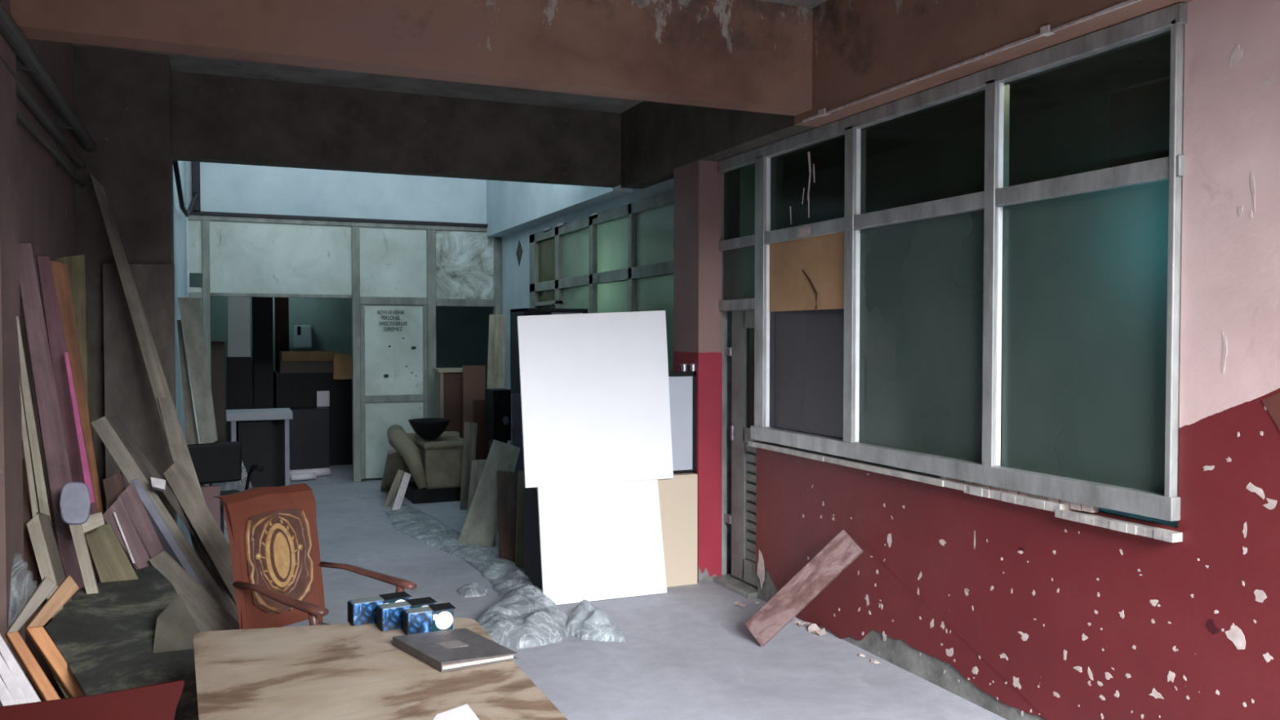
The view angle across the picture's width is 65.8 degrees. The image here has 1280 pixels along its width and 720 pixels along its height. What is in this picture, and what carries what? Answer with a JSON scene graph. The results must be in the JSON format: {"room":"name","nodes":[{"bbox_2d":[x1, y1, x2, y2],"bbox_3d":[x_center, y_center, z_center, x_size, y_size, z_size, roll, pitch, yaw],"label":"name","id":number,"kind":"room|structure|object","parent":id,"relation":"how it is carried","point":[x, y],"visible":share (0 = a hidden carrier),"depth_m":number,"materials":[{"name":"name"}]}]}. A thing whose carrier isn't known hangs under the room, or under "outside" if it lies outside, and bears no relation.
{"room":"abandoned building interior","nodes":[
{"label":"abandoned building interior","id":0,"kind":"room"},
{"bbox_2d":[0,0,26,706],"bbox_3d":[-2.490,-0.136,3.866,0.055,3.470,0.370,-1,2,-23],"label":"wall","id":1,"kind":"structure","parent":0,"point":[11,520],"depth_m":3.83,"materials":[{"name":"paint"}]},
{"bbox_2d":[8,560,29,626],"bbox_3d":[-2.432,0.971,3.805,0.182,0.420,0.230,-1,2,-23],"label":"bag","id":2,"kind":"object","parent":1,"relation":"attached to","point":[20,602],"visible":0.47,"depth_m":3.81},
{"bbox_2d":[16,38,76,545],"bbox_3d":[-2.123,-0.105,2.680,0.200,3.470,8.200,-1,2,-23],"label":"wall","id":3,"kind":"structure","parent":0,"point":[46,193],"depth_m":5.00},
{"bbox_2d":[0,653,29,704],"bbox_3d":[-2.053,1.268,3.384,0.447,0.683,0.044,0,2,4],"label":"plank","id":4,"kind":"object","parent":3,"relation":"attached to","point":[11,684],"depth_m":3.39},
{"bbox_2d":[0,633,40,702],"bbox_3d":[-2.023,1.270,3.398,0.444,0.679,0.044,0,2,3],"label":"plank","id":5,"kind":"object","parent":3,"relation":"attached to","point":[18,673],"depth_m":3.40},
{"bbox_2d":[0,56,85,168],"bbox_3d":[-1.943,-1.109,2.562,0.056,0.059,7.690,-1,2,-23],"label":"pipe","id":6,"kind":"object","parent":3,"relation":"attached to","point":[22,92],"visible":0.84,"depth_m":4.75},
{"bbox_2d":[0,0,95,151],"bbox_3d":[-1.916,-1.229,2.570,0.114,0.085,7.690,-1,2,-23],"label":"pipe","id":7,"kind":"object","parent":3,"relation":"attached to","point":[26,58],"visible":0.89,"depth_m":4.34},
{"bbox_2d":[16,107,84,186],"bbox_3d":[-1.944,-0.989,2.565,0.053,0.044,7.690,-1,2,-23],"label":"pipe","id":8,"kind":"object","parent":3,"relation":"attached to","point":[60,163],"visible":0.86,"depth_m":4.82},
{"bbox_2d":[24,575,84,697],"bbox_3d":[-2.125,1.091,3.653,0.230,0.550,0.195,1,2,31],"label":"wooden frame","id":9,"kind":"object","parent":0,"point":[35,630],"visible":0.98,"depth_m":3.64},
{"bbox_2d":[73,45,177,524],"bbox_3d":[-3.321,-0.203,6.419,0.530,3.470,0.420,-1,2,-23],"label":"wall","id":10,"kind":"structure","parent":0,"point":[123,100],"depth_m":6.19,"materials":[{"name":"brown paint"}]},
{"bbox_2d":[173,160,188,531],"bbox_3d":[-4.142,-0.827,8.673,0.200,4.600,4.400,-1,2,-23],"label":"wall","id":11,"kind":"structure","parent":0,"point":[180,219],"depth_m":8.43,"materials":[{"name":"white paint"}]},
{"bbox_2d":[173,160,197,217],"bbox_3d":[-4.003,-1.479,8.748,0.043,0.534,3.909,-1,2,-22],"label":"cable","id":12,"kind":"object","parent":11,"relation":"attached to","point":[176,171],"visible":0.88,"depth_m":7.56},
{"bbox_2d":[186,160,486,382],"bbox_3d":[-3.307,-0.898,11.393,3.871,4.600,0.150,-1,2,-23],"label":"wall","id":13,"kind":"structure","parent":0,"point":[224,187],"depth_m":11.22,"materials":[{"name":"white paint"}]},
{"bbox_2d":[191,161,200,211],"bbox_3d":[-4.759,-2.338,10.589,0.080,1.480,0.080,-1,2,-23],"label":"downpipe","id":14,"kind":"object","parent":13,"relation":"attached to","point":[195,165],"visible":0.44,"depth_m":10.57,"materials":[{"name":"grey metal"}]},
{"bbox_2d":[189,272,493,441],"bbox_3d":[-4.042,-0.192,13.044,5.800,3.100,3.730,-1,2,-23],"label":"wall","id":15,"kind":"structure","parent":0,"point":[462,333],"depth_m":14.73,"materials":[{"name":"teal paint"}]},
{"bbox_2d":[293,324,312,348],"bbox_3d":[-4.924,-0.338,14.442,0.262,0.349,0.160,-1,2,-23],"label":"wall dispenser","id":16,"kind":"object","parent":15,"relation":"attached to","point":[302,334],"visible":1,"depth_m":14.38,"materials":[{"name":"white paint"}]},
{"bbox_2d":[188,210,502,486],"bbox_3d":[-3.273,-0.107,11.360,3.451,3.020,0.135,-1,2,-23],"label":"wall","id":17,"kind":"structure","parent":0,"point":[430,264],"depth_m":11.34,"materials":[{"name":"paint"}]},
{"bbox_2d":[364,304,423,478],"bbox_3d":[-2.870,0.363,11.548,0.670,2.010,0.049,-1,2,-23],"label":"door","id":18,"kind":"structure","parent":17,"relation":"in","point":[393,334],"depth_m":11.51,"materials":[{"name":"white"}]},
{"bbox_2d":[171,71,621,187],"bbox_3d":[-1.931,-2.241,7.263,3.790,1.700,0.180,-1,2,-23],"label":"cross beam","id":19,"kind":"structure","parent":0,"point":[216,118],"depth_m":7.22,"materials":[{"name":"grey paint"}]},
{"bbox_2d":[182,464,1006,719],"bbox_3d":[0.246,1.614,5.585,8.000,0.120,22.000,-1,2,-23],"label":"floor","id":20,"kind":"structure","parent":0,"point":[688,652],"depth_m":5.28,"materials":[{"name":"concrete"}]},
{"bbox_2d":[18,377,38,517],"bbox_3d":[-2.619,0.696,4.282,0.035,1.772,0.764,0,2,-18],"label":"plank","id":21,"kind":"object","parent":20,"relation":"on","point":[33,498],"visible":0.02,"depth_m":4.17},
{"bbox_2d":[16,315,51,522],"bbox_3d":[-2.611,0.694,4.334,0.048,1.773,0.723,0,2,-14],"label":"plank","id":22,"kind":"object","parent":20,"relation":"on","point":[43,506],"visible":0.26,"depth_m":4.17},
{"bbox_2d":[22,458,66,701],"bbox_3d":[-2.607,1.004,4.315,0.259,1.157,0.109,-1,2,-23],"label":"board","id":23,"kind":"object","parent":20,"relation":"on","point":[29,558],"visible":0.06,"depth_m":4.29,"materials":[{"name":"brown wood"}]},
{"bbox_2d":[26,513,63,619],"bbox_3d":[-2.457,1.117,4.200,0.262,0.936,0.032,0,2,-7],"label":"board","id":24,"kind":"object","parent":20,"relation":"on","point":[35,530],"visible":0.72,"depth_m":4.17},
{"bbox_2d":[18,242,84,597],"bbox_3d":[-2.649,0.533,4.506,0.098,2.085,0.605,0,2,0],"label":"plank","id":25,"kind":"object","parent":20,"relation":"on","point":[56,460],"visible":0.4,"depth_m":4.39,"materials":[{"name":"wood"}]},
{"bbox_2d":[36,511,72,607],"bbox_3d":[-2.446,1.119,4.264,0.306,0.934,0.052,0,2,3],"label":"board","id":26,"kind":"object","parent":20,"relation":"on","point":[55,555],"visible":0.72,"depth_m":4.25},
{"bbox_2d":[43,657,70,697],"bbox_3d":[-2.068,1.307,3.680,0.462,0.590,0.058,0,2,8],"label":"panel","id":27,"kind":"object","parent":20,"relation":"on","point":[64,692],"visible":0.02,"depth_m":3.68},
{"bbox_2d":[35,255,100,582],"bbox_3d":[-2.638,0.548,4.726,0.158,2.045,0.646,0,2,-7],"label":"plank","id":28,"kind":"object","parent":20,"relation":"on","point":[79,467],"visible":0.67,"depth_m":4.54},
{"bbox_2d":[55,254,93,444],"bbox_3d":[-3.032,0.490,5.335,0.197,2.132,0.160,1,2,40],"label":"plank","id":29,"kind":"object","parent":20,"relation":"on","point":[76,264],"visible":0.26,"depth_m":5.39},
{"bbox_2d":[50,260,103,514],"bbox_3d":[-2.856,0.530,5.118,0.058,2.060,0.471,0,2,6],"label":"plank","id":30,"kind":"object","parent":20,"relation":"on","point":[60,270],"visible":0.36,"depth_m":5.00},
{"bbox_2d":[69,524,98,594],"bbox_3d":[-2.393,1.143,4.378,0.242,0.878,0.041,0,2,-6],"label":"strut","id":31,"kind":"object","parent":20,"relation":"on","point":[77,531],"visible":0.42,"depth_m":4.35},
{"bbox_2d":[60,481,90,524],"bbox_3d":[-2.490,0.631,4.359,0.116,0.191,0.065,-1,2,-29],"label":"pad","id":32,"kind":"object","parent":31,"relation":"on","point":[75,501],"visible":1,"depth_m":4.34,"materials":[{"name":"grey fabric"}]},
{"bbox_2d":[0,680,184,719],"bbox_3d":[-1.327,1.168,2.257,0.545,0.947,0.900,-1,2,-23],"label":"panel","id":33,"kind":"object","parent":20,"relation":"on","point":[159,701],"visible":1,"depth_m":2.09,"materials":[{"name":"paint"}]},
{"bbox_2d":[84,523,138,582],"bbox_3d":[-2.291,1.166,4.535,0.510,0.828,0.113,0,2,-2],"label":"board","id":34,"kind":"object","parent":20,"relation":"on","point":[112,563],"visible":0.18,"depth_m":4.53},
{"bbox_2d":[102,471,136,570],"bbox_3d":[-2.584,1.075,5.035,0.418,0.982,0.114,1,2,30],"label":"brown offcut","id":35,"kind":"object","parent":20,"relation":"on","point":[113,486],"visible":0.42,"depth_m":5.09,"materials":[{"name":"brown wood"}]},
{"bbox_2d":[44,564,198,719],"bbox_3d":[-2.033,1.101,3.902,0.515,0.182,1.793,-1,2,-34],"label":"table","id":36,"kind":"object","parent":20,"relation":"on","point":[105,638],"visible":0.65,"depth_m":3.86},
{"bbox_2d":[4,576,60,701],"bbox_3d":[-2.142,1.056,3.524,0.217,0.528,0.178,1,2,38],"label":"wooden frame","id":37,"kind":"object","parent":36,"relation":"on","point":[41,682],"visible":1,"depth_m":3.50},
{"bbox_2d":[152,594,200,653],"bbox_3d":[-1.765,1.130,3.775,0.190,0.289,0.783,-1,2,-23],"label":"panel","id":38,"kind":"object","parent":36,"relation":"on","point":[175,629],"visible":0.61,"depth_m":3.91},
{"bbox_2d":[102,496,151,569],"bbox_3d":[-2.351,1.126,4.842,0.601,0.892,0.086,0,2,13],"label":"panel","id":39,"kind":"object","parent":20,"relation":"on","point":[117,514],"visible":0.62,"depth_m":4.87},
{"bbox_2d":[102,263,175,524],"bbox_3d":[-3.095,0.466,6.120,0.402,2.139,0.223,-1,2,-23],"label":"plywood sheet","id":40,"kind":"object","parent":20,"relation":"on","point":[129,396],"visible":0.46,"depth_m":6.13,"materials":[{"name":"wood"}]},
{"bbox_2d":[116,481,164,558],"bbox_3d":[-2.367,1.094,4.975,0.542,0.948,0.072,0,2,10],"label":"panel","id":41,"kind":"object","parent":20,"relation":"on","point":[130,496],"visible":0.4,"depth_m":4.99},
{"bbox_2d":[89,173,238,616],"bbox_3d":[-2.810,0.203,5.809,1.258,2.686,0.112,1,2,26],"label":"wooden plank","id":42,"kind":"object","parent":20,"relation":"on","point":[158,383],"visible":0.56,"depth_m":5.86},
{"bbox_2d":[111,416,217,570],"bbox_3d":[-2.497,0.928,5.532,0.831,1.247,0.030,0,2,-14],"label":"plank","id":43,"kind":"object","parent":20,"relation":"on","point":[169,495],"visible":0.52,"depth_m":5.47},
{"bbox_2d":[90,416,238,622],"bbox_3d":[-2.420,0.925,5.174,0.818,1.275,0.052,0,2,-11],"label":"board","id":44,"kind":"object","parent":20,"relation":"on","point":[114,445],"visible":0.52,"depth_m":5.14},
{"bbox_2d":[128,478,206,591],"bbox_3d":[-2.333,1.089,5.110,0.626,0.952,0.056,0,2,2],"label":"board","id":45,"kind":"object","parent":20,"relation":"on","point":[142,493],"visible":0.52,"depth_m":5.10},
{"bbox_2d":[157,397,202,562],"bbox_3d":[-2.595,0.884,5.739,0.473,1.328,0.080,0,2,17],"label":"plank","id":46,"kind":"object","parent":20,"relation":"on","point":[170,422],"visible":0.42,"depth_m":5.77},
{"bbox_2d":[177,320,204,488],"bbox_3d":[-3.445,0.593,7.630,0.087,1.802,0.283,1,2,34],"label":"board","id":47,"kind":"object","parent":20,"relation":"on","point":[189,418],"visible":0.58,"depth_m":7.55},
{"bbox_2d":[149,551,239,632],"bbox_3d":[-2.014,1.258,4.735,0.785,0.634,0.180,0,2,10],"label":"panel","id":48,"kind":"object","parent":20,"relation":"on","point":[208,615],"visible":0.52,"depth_m":4.80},
{"bbox_2d":[177,297,217,443],"bbox_3d":[-3.323,0.104,7.433,0.261,1.145,0.071,-1,2,-23],"label":"board","id":49,"kind":"object","parent":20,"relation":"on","point":[190,308],"visible":0.9,"depth_m":7.42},
{"bbox_2d":[163,457,235,602],"bbox_3d":[-2.256,1.062,5.387,0.946,0.991,0.111,1,2,30],"label":"board","id":50,"kind":"object","parent":20,"relation":"on","point":[205,526],"visible":0.52,"depth_m":5.47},
{"bbox_2d":[201,485,220,528],"bbox_3d":[-2.924,1.192,6.745,0.115,0.664,0.040,-1,2,-23],"label":"pale offcut","id":51,"kind":"object","parent":20,"relation":"on","point":[209,492],"visible":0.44,"depth_m":6.73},
{"bbox_2d":[210,341,226,442],"bbox_3d":[-5.165,0.579,12.058,0.204,1.610,0.400,-1,2,-23],"label":"tall cabinet","id":52,"kind":"object","parent":20,"relation":"on","point":[217,348],"visible":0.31,"depth_m":11.88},
{"bbox_2d":[186,440,263,544],"bbox_3d":[-3.132,1.070,7.394,0.562,0.882,0.551,-1,2,-38],"label":"office chair","id":53,"kind":"object","parent":20,"relation":"on","point":[215,462],"visible":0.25,"depth_m":7.48,"materials":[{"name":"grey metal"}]},
{"bbox_2d":[226,356,252,441],"bbox_3d":[-4.999,0.671,12.349,0.277,1.413,0.400,-1,2,-23],"label":"crate","id":54,"kind":"object","parent":20,"relation":"on","point":[239,389],"visible":0.44,"depth_m":12.15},
{"bbox_2d":[226,297,250,356],"bbox_3d":[-5.039,-0.438,12.412,0.258,0.790,0.400,-1,2,-23],"label":"upper cabinet","id":55,"kind":"object","parent":54,"relation":"on","point":[237,308],"visible":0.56,"depth_m":12.23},
{"bbox_2d":[226,408,293,491],"bbox_3d":[-3.549,0.965,9.223,0.563,0.987,0.500,-1,2,-23],"label":"desk","id":56,"kind":"object","parent":20,"relation":"on","point":[263,433],"visible":0.6,"depth_m":9.06,"materials":[{"name":"grey laminate"}]},
{"bbox_2d":[251,297,273,408],"bbox_3d":[-4.873,0.255,12.773,0.234,2.221,0.500,-1,2,-23],"label":"wardrobe","id":57,"kind":"object","parent":20,"relation":"on","point":[261,307],"visible":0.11,"depth_m":12.54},
{"bbox_2d":[274,297,288,370],"bbox_3d":[-4.910,0.215,13.571,0.172,2.260,0.200,-1,2,-23],"label":"post","id":58,"kind":"object","parent":20,"relation":"on","point":[281,304],"visible":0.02,"depth_m":13.46,"materials":[{"name":"brown wood"}]},
{"bbox_2d":[286,406,329,470],"bbox_3d":[-4.191,0.989,12.474,0.488,0.769,0.380,-1,2,-23],"label":"base cabinet","id":59,"kind":"object","parent":20,"relation":"on","point":[308,428],"visible":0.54,"depth_m":12.30,"materials":[{"name":"metal"}]},
{"bbox_2d":[273,370,352,465],"bbox_3d":[-4.333,0.753,13.070,0.929,1.211,0.800,-1,2,-23],"label":"cabinet","id":60,"kind":"object","parent":20,"relation":"on","point":[290,389],"visible":0.44,"depth_m":12.78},
{"bbox_2d":[277,360,333,373],"bbox_3d":[-4.247,0.087,12.927,0.890,0.156,0.500,-1,2,-23],"label":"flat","id":61,"kind":"object","parent":60,"relation":"on","point":[299,366],"visible":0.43,"depth_m":12.65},
{"bbox_2d":[279,351,335,361],"bbox_3d":[-4.365,-0.047,12.981,0.666,0.130,0.500,-1,2,-23],"label":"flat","id":62,"kind":"object","parent":61,"relation":"on","point":[284,356],"visible":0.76,"depth_m":12.75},
{"bbox_2d":[333,353,351,379],"bbox_3d":[-3.840,0.082,12.774,0.236,0.333,0.100,-1,2,-23],"label":"carton","id":63,"kind":"object","parent":60,"relation":"on","point":[342,362],"visible":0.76,"depth_m":12.72,"materials":[{"name":"beige cardboard"}]},
{"bbox_2d":[214,483,417,629],"bbox_3d":[-1.393,1.078,4.188,0.732,1.028,0.525,1,2,32],"label":"carved armchair","id":64,"kind":"object","parent":20,"relation":"on","point":[273,534],"visible":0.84,"depth_m":4.26,"materials":[{"name":"red wood"}]},
{"bbox_2d":[193,617,567,719],"bbox_3d":[-0.751,1.255,2.690,0.867,0.750,1.386,-1,2,-23],"label":"work table","id":65,"kind":"object","parent":20,"relation":"on","point":[340,671],"visible":0.91,"depth_m":2.71,"materials":[{"name":"brown wood"}]},
{"bbox_2d":[347,591,411,626],"bbox_3d":[-0.864,0.826,3.283,0.193,0.074,0.072,-1,2,-32],"label":"carton","id":66,"kind":"object","parent":65,"relation":"on","point":[361,611],"visible":0.52,"depth_m":3.25,"materials":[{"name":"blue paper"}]},
{"bbox_2d":[376,596,436,631],"bbox_3d":[-0.759,0.828,3.220,0.178,0.074,0.072,-1,2,-30],"label":"carton","id":67,"kind":"object","parent":65,"relation":"on","point":[388,615],"visible":0.52,"depth_m":3.18,"materials":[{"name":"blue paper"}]},
{"bbox_2d":[402,602,455,635],"bbox_3d":[-0.673,0.829,3.159,0.153,0.074,0.072,-1,2,-27],"label":"carton","id":68,"kind":"object","parent":65,"relation":"on","point":[434,617],"visible":0.88,"depth_m":3.14,"materials":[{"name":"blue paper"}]},
{"bbox_2d":[431,609,453,631],"bbox_3d":[-0.629,0.831,3.154,0.068,0.062,0.001,-1,2,-27],"label":"print","id":69,"kind":"object","parent":68,"relation":"attached to","point":[442,620],"depth_m":3.15},
{"bbox_2d":[392,627,518,671],"bbox_3d":[-0.555,0.858,2.950,0.227,0.026,0.355,-1,2,-39],"label":"book","id":70,"kind":"object","parent":65,"relation":"on","point":[448,650],"visible":1,"depth_m":2.91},
{"bbox_2d":[433,704,479,719],"bbox_3d":[-0.447,0.886,2.403,0.122,0.001,0.258,0,2,-14],"label":"paper sheet","id":71,"kind":"object","parent":65,"relation":"on","point":[464,712],"visible":1,"depth_m":2.46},
{"bbox_2d":[380,448,404,491],"bbox_3d":[-2.571,1.131,10.312,0.191,0.586,0.822,-1,2,-23],"label":"cushion","id":72,"kind":"object","parent":20,"relation":"on","point":[395,461],"visible":0.76,"depth_m":10.25,"materials":[{"name":"fabric"}]},
{"bbox_2d":[386,424,463,503],"bbox_3d":[-2.184,1.059,10.180,0.780,0.750,0.680,-1,2,-23],"label":"armchair","id":73,"kind":"object","parent":20,"relation":"on","point":[434,466],"visible":0.76,"depth_m":9.96,"materials":[{"name":"fabric"}]},
{"bbox_2d":[408,417,450,439],"bbox_3d":[-2.150,0.715,10.107,0.430,0.210,0.428,-1,2,-23],"label":"basin","id":74,"kind":"object","parent":73,"relation":"on","point":[428,428],"visible":1,"depth_m":9.98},
{"bbox_2d":[414,436,463,449],"bbox_3d":[-2.030,0.856,10.184,0.490,0.070,0.520,-1,2,-23],"label":"seat cushion","id":75,"kind":"object","parent":73,"relation":"on","point":[441,442],"depth_m":9.99,"materials":[{"name":"beige fabric"}]},
{"bbox_2d":[432,367,462,438],"bbox_3d":[-2.110,0.753,10.963,0.312,1.321,0.320,-1,2,-23],"label":"cabinet","id":76,"kind":"object","parent":20,"relation":"on","point":[448,382],"visible":0.51,"depth_m":10.83,"materials":[{"name":"brown wood"}]},
{"bbox_2d":[459,421,477,510],"bbox_3d":[-1.666,1.023,9.616,0.193,0.846,0.119,-1,2,-23],"label":"board","id":77,"kind":"object","parent":20,"relation":"on","point":[469,440],"visible":0.76,"depth_m":9.60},
{"bbox_2d":[457,582,488,597],"bbox_3d":[-1.105,1.505,6.537,0.206,0.047,0.307,-1,2,-23],"label":"scrap","id":78,"kind":"object","parent":20,"relation":"on","point":[474,588],"visible":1,"depth_m":6.47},
{"bbox_2d":[462,365,485,438],"bbox_3d":[-1.792,0.740,10.690,0.245,1.361,0.030,-1,2,-23],"label":"board","id":79,"kind":"object","parent":20,"relation":"on","point":[473,376],"visible":0.49,"depth_m":10.65,"materials":[{"name":"brown wood"}]},
{"bbox_2d":[382,502,568,648],"bbox_3d":[-1.474,1.425,7.660,0.760,0.147,4.918,-1,2,-23],"label":"rubble pile","id":80,"kind":"object","parent":20,"relation":"on","point":[520,616],"visible":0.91,"depth_m":6.12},
{"bbox_2d":[457,439,520,546],"bbox_3d":[-1.236,1.082,8.133,0.291,0.807,0.565,1,2,21],"label":"board","id":81,"kind":"object","parent":80,"relation":"on","point":[480,527],"visible":0.74,"depth_m":8.11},
{"bbox_2d":[466,459,486,515],"bbox_3d":[-1.421,1.205,8.662,0.161,0.533,1.122,0,2,-6],"label":"plank","id":82,"kind":"object","parent":20,"relation":"on","point":[477,465],"visible":0.3,"depth_m":8.93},
{"bbox_2d":[472,399,489,459],"bbox_3d":[-1.573,0.918,9.810,0.161,1.050,0.030,-1,2,-23],"label":"panel","id":83,"kind":"object","parent":20,"relation":"on","point":[482,444],"visible":0.27,"depth_m":9.79,"materials":[{"name":"brown wood"}]},
{"bbox_2d":[486,314,505,448],"bbox_3d":[-1.616,0.450,10.999,0.192,1.918,0.467,0,2,0],"label":"board","id":84,"kind":"object","parent":20,"relation":"on","point":[496,335],"visible":0.42,"depth_m":11.08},
{"bbox_2d":[484,388,511,446],"bbox_3d":[-1.370,0.866,9.604,0.198,1.165,0.305,-1,2,-23],"label":"speaker","id":85,"kind":"object","parent":20,"relation":"on","point":[497,401],"visible":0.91,"depth_m":9.47,"materials":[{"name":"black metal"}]},
{"bbox_2d":[497,470,516,562],"bbox_3d":[-1.031,1.199,7.637,0.156,0.598,0.768,0,2,-11],"label":"plank","id":86,"kind":"object","parent":20,"relation":"on","point":[507,513],"visible":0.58,"depth_m":7.63,"materials":[{"name":"brown wood"}]},
{"bbox_2d":[511,393,524,511],"bbox_3d":[-1.035,0.883,8.733,0.204,1.177,0.030,-1,2,-23],"label":"panel","id":87,"kind":"object","parent":20,"relation":"on","point":[516,413],"visible":0.21,"depth_m":8.69,"materials":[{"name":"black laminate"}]},
{"bbox_2d":[515,470,524,568],"bbox_3d":[-0.870,1.191,7.437,0.118,0.625,0.785,0,2,-5],"label":"plank","id":88,"kind":"object","parent":20,"relation":"on","point":[519,557],"visible":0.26,"depth_m":7.39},
{"bbox_2d":[524,483,542,593],"bbox_3d":[-0.418,1.168,6.595,0.619,0.720,0.400,-1,2,-23],"label":"board","id":89,"kind":"object","parent":20,"relation":"on","point":[532,562],"visible":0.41,"depth_m":6.49,"materials":[{"name":"wood"}]},
{"bbox_2d":[510,307,587,395],"bbox_3d":[-0.837,0.497,9.090,0.600,1.930,0.450,-1,2,-23],"label":"tall cabinet","id":90,"kind":"object","parent":20,"relation":"on","point":[514,360],"visible":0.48,"depth_m":8.98,"materials":[{"name":"wood"}]},
{"bbox_2d":[565,599,626,642],"bbox_3d":[-0.294,1.482,5.711,0.305,0.136,0.649,-1,2,-23],"label":"sheet","id":91,"kind":"object","parent":20,"relation":"on","point":[586,621],"visible":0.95,"depth_m":5.57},
{"bbox_2d":[537,479,666,604],"bbox_3d":[-0.238,1.149,6.373,0.847,0.768,0.137,-1,2,-23],"label":"board","id":92,"kind":"object","parent":20,"relation":"on","point":[598,541],"visible":0.9,"depth_m":6.36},
{"bbox_2d":[516,310,673,488],"bbox_3d":[-0.279,0.235,6.425,1.043,1.123,0.118,-1,2,-23],"label":"board","id":93,"kind":"object","parent":92,"relation":"on","point":[594,388],"visible":1,"depth_m":6.41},
{"bbox_2d":[657,472,697,586],"bbox_3d":[0.176,1.146,6.848,0.298,0.750,0.400,-1,2,-23],"label":"board","id":94,"kind":"object","parent":20,"relation":"on","point":[677,495],"visible":0.48,"depth_m":6.67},
{"bbox_2d":[668,363,695,473],"bbox_3d":[0.227,0.400,6.720,0.371,0.746,0.040,-1,2,-23],"label":"screen","id":95,"kind":"object","parent":94,"relation":"on","point":[682,383],"visible":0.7,"depth_m":6.74,"materials":[{"name":"metal"}]},
{"bbox_2d":[744,529,862,646],"bbox_3d":[0.883,1.238,5.359,0.632,0.645,0.103,0,2,11],"label":"plank","id":96,"kind":"object","parent":20,"relation":"on","point":[842,550],"visible":1,"depth_m":5.34,"materials":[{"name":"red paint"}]},
{"bbox_2d":[71,0,1170,180],"bbox_3d":[0.253,-2.002,5.983,7.200,0.150,12.700,-1,2,-23],"label":"ceiling","id":97,"kind":"structure","parent":0,"point":[1150,60],"depth_m":7.13,"materials":[{"name":"paint"}]},
{"bbox_2d":[9,0,812,115],"bbox_3d":[-0.841,-1.622,4.721,3.790,0.545,0.180,-1,2,-23],"label":"cross beam","id":98,"kind":"structure","parent":97,"relation":"attached to","point":[751,55],"depth_m":4.73,"materials":[{"name":"brown paint"}]},
{"bbox_2d":[794,0,1193,127],"bbox_3d":[2.053,-1.552,3.011,0.191,0.595,5.600,-1,2,-23],"label":"beam","id":99,"kind":"structure","parent":97,"relation":"attached to","point":[861,49],"depth_m":4.58,"materials":[{"name":"brown paint"}]},
{"bbox_2d":[802,0,1142,122],"bbox_3d":[1.382,-1.302,4.368,0.038,0.031,2.401,-1,2,-23],"label":"trim","id":100,"kind":"structure","parent":99,"relation":"attached to","point":[1046,30],"depth_m":4.09,"materials":[{"name":"paint"}]},
{"bbox_2d":[673,160,722,582],"bbox_3d":[0.402,0.081,6.938,0.181,2.875,0.400,-1,2,-23],"label":"pillar","id":101,"kind":"structure","parent":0,"point":[697,184],"depth_m":6.76,"materials":[{"name":"red paint"}]},
{"bbox_2d":[739,155,782,543],"bbox_3d":[0.256,-0.281,9.400,0.050,3.470,4.100,-1,2,-23],"label":"wall","id":102,"kind":"structure","parent":0,"point":[747,175],"depth_m":7.85,"materials":[{"name":"teal paint"}]},
{"bbox_2d":[502,0,1279,719],"bbox_3d":[0.830,-0.767,6.370,0.203,4.600,12.700,-1,2,-23],"label":"wall","id":103,"kind":"structure","parent":0,"point":[1015,611],"depth_m":3.69,"materials":[{"name":"paint"}]},
{"bbox_2d":[486,179,632,236],"bbox_3d":[-0.953,-2.301,10.028,0.180,1.725,4.140,-1,2,-23],"label":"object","id":104,"kind":"structure","parent":103,"relation":"attached to","point":[512,206],"depth_m":10.23,"materials":[{"name":"white paint"}]},
{"bbox_2d":[528,190,673,371],"bbox_3d":[-0.389,-0.440,9.012,0.080,1.807,4.000,-1,2,-23],"label":"window","id":105,"kind":"structure","parent":103,"relation":"in","point":[620,259],"depth_m":8.64,"materials":[{"name":"green glass"}]},
{"bbox_2d":[621,101,816,189],"bbox_3d":[0.445,-1.651,6.781,0.191,0.595,2.600,-1,2,-23],"label":"beam","id":106,"kind":"structure","parent":103,"relation":"attached to","point":[658,139],"depth_m":6.89,"materials":[{"name":"grey paint"}]},
{"bbox_2d":[712,172,804,598],"bbox_3d":[0.738,0.097,6.408,0.160,2.870,1.000,-1,2,-23],"label":"door","id":107,"kind":"structure","parent":103,"relation":"in","point":[738,253],"depth_m":6.62,"materials":[{"name":"metal"}]},
{"bbox_2d":[718,2,1187,521],"bbox_3d":[1.254,-0.386,5.141,0.095,1.842,3.510,-1,2,-23],"label":"window","id":108,"kind":"structure","parent":103,"relation":"in","point":[1025,338],"depth_m":4.36,"materials":[{"name":"metal"}]},
{"bbox_2d":[747,440,1182,542],"bbox_3d":[1.321,0.586,4.945,0.065,0.056,3.070,-1,2,-23],"label":"window sill","id":109,"kind":"structure","parent":103,"relation":"attached to","point":[1172,536],"depth_m":4.29,"materials":[{"name":"stone"}]},
{"bbox_2d":[939,475,1098,512],"bbox_3d":[1.612,0.583,4.295,0.038,0.050,0.894,-1,2,-23],"label":"trim","id":110,"kind":"structure","parent":103,"relation":"attached to","point":[1068,505],"depth_m":4.11,"materials":[{"name":"paint"}]},
{"bbox_3d":[2.290,-0.615,3.908,0.510,0.025,1.420,-1,2,-23],"label":"shelf","id":111,"kind":"object","parent":103,"relation":"attached to","visible":0},
{"bbox_2d":[1109,78,1169,167],"bbox_3d":[2.232,-0.892,3.947,0.020,0.524,0.850,-1,2,-23],"label":"window pane","id":112,"kind":"object","parent":111,"relation":"on","point":[1140,122],"visible":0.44,"depth_m":4.19,"materials":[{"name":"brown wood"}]},
{"bbox_2d":[782,75,1169,228],"bbox_3d":[1.865,-0.236,7.695,2.729,3.470,10.900,-1,2,-23],"label":"wall","id":113,"kind":"structure","parent":0,"point":[1070,138],"depth_m":8.65,"materials":[{"name":"teal paint"}]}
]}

